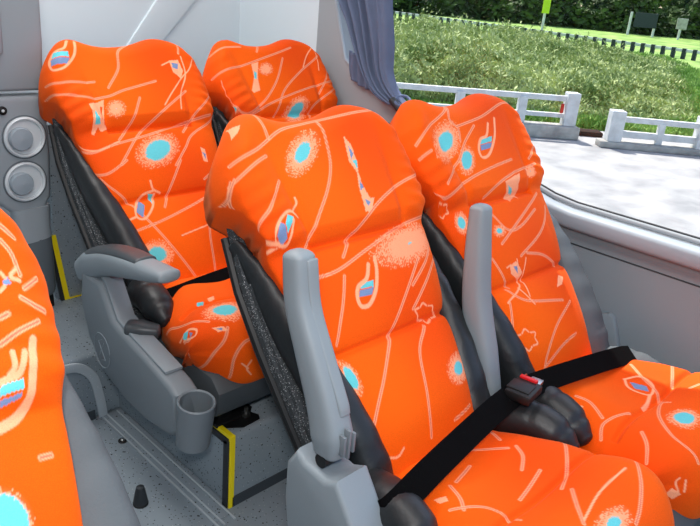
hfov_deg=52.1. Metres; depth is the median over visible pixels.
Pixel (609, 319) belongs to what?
trim
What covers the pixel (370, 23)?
window curtain
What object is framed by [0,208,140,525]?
seat
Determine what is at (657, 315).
wall
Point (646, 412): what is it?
cushion
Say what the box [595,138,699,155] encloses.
kerb stone
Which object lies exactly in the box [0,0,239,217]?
wall
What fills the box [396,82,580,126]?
fence
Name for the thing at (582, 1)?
tree
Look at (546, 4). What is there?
road sign
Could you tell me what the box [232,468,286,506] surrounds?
baseboard
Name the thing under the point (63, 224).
trim
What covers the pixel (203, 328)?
cushion
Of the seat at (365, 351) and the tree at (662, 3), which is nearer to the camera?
the seat at (365, 351)
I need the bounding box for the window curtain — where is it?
[338,0,410,110]
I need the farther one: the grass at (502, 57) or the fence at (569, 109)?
the grass at (502, 57)
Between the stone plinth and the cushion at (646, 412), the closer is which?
the cushion at (646, 412)
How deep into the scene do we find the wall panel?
1.87 m
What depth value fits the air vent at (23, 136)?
1.87 m
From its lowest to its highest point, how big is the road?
0.020 m
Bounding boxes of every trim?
[47,122,215,299]
[52,235,81,299]
[52,295,119,415]
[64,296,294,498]
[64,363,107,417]
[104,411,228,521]
[126,0,195,45]
[213,425,235,508]
[316,0,396,122]
[334,0,371,92]
[541,192,699,270]
[570,242,699,287]
[602,312,620,345]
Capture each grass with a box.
[393,4,698,120]
[404,36,699,136]
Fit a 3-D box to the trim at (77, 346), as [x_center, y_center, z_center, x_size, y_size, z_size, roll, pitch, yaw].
[-1.406,0.343,1.731,1.456,0.200,0.765,-17,31,-43]
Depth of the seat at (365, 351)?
1.25 m
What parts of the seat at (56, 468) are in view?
backrest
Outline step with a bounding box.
[87,410,95,419]
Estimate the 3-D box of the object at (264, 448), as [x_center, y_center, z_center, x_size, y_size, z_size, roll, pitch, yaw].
[-0.396,0.179,2.363,0.934,0.200,1.279,-17,31,-43]
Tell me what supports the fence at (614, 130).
on the kerb stone
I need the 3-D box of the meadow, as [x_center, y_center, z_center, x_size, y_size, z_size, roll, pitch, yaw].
[1.325,-21.115,58.425,104.190,0.680,104.130,-17,31,-43]
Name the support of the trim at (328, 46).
attached to the wall at (657, 315)
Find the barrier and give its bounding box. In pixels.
[393,11,699,60]
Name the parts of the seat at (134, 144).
armrest, backrest, armrest panel, recline lever, leg, mounting plate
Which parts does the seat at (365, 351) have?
armrest, armrest post, backrest, buckle plate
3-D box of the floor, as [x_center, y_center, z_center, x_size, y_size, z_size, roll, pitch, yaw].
[-0.379,0.717,1.376,2.470,0.050,3.100,-17,31,-43]
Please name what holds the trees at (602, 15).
on the meadow
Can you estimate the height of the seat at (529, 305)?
0.934 m
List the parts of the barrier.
post, post, post, post, post, post, post, post, post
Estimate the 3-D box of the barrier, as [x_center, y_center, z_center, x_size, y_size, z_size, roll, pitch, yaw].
[3.811,-11.462,33.807,27.253,0.530,0.151,21,27,34]
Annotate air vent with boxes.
[2,115,46,158]
[3,160,46,202]
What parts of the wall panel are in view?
vent panel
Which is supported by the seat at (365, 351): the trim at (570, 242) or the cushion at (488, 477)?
the cushion at (488, 477)
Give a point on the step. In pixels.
(91, 414)
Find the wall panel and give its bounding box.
[0,0,55,305]
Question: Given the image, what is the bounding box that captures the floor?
[91,407,287,525]
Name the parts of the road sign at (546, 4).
post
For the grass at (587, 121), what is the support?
on the meadow
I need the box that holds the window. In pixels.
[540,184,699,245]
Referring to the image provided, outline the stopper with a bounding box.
[133,484,148,508]
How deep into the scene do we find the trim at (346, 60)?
2.36 m
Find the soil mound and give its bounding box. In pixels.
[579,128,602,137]
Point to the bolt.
(121, 440)
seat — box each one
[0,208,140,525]
[38,39,270,453]
[202,39,337,145]
[203,105,674,525]
[390,93,699,525]
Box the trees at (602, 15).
[393,0,699,38]
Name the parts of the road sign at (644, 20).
post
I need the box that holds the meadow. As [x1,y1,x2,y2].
[395,3,699,130]
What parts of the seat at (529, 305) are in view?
armrest, backrest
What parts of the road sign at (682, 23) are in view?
post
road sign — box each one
[541,0,550,29]
[626,12,658,36]
[676,18,688,39]
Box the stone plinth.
[523,121,579,139]
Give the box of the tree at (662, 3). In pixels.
[659,0,683,12]
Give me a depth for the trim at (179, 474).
1.79 m
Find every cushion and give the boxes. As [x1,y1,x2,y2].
[161,272,263,383]
[398,430,674,525]
[559,360,699,518]
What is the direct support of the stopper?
on the floor
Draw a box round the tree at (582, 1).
[578,0,659,7]
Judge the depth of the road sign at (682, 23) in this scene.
41.20 m
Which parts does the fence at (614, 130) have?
post, rail, post, rail, post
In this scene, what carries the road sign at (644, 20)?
on the meadow
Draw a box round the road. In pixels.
[530,131,699,245]
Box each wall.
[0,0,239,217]
[239,0,699,373]
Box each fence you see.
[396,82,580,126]
[603,109,699,149]
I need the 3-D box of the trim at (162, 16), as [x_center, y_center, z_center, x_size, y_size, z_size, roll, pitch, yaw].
[-0.629,-0.945,2.476,0.618,0.750,0.013,-17,31,-43]
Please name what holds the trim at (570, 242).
attached to the wall at (657, 315)
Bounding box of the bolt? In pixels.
[118,438,126,443]
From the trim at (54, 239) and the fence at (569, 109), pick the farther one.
the fence at (569, 109)
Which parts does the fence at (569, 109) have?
post, rail, rail, post, post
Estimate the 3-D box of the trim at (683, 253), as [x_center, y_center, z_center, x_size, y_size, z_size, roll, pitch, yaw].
[0.929,-0.022,1.589,0.060,0.170,2.006,-17,31,-43]

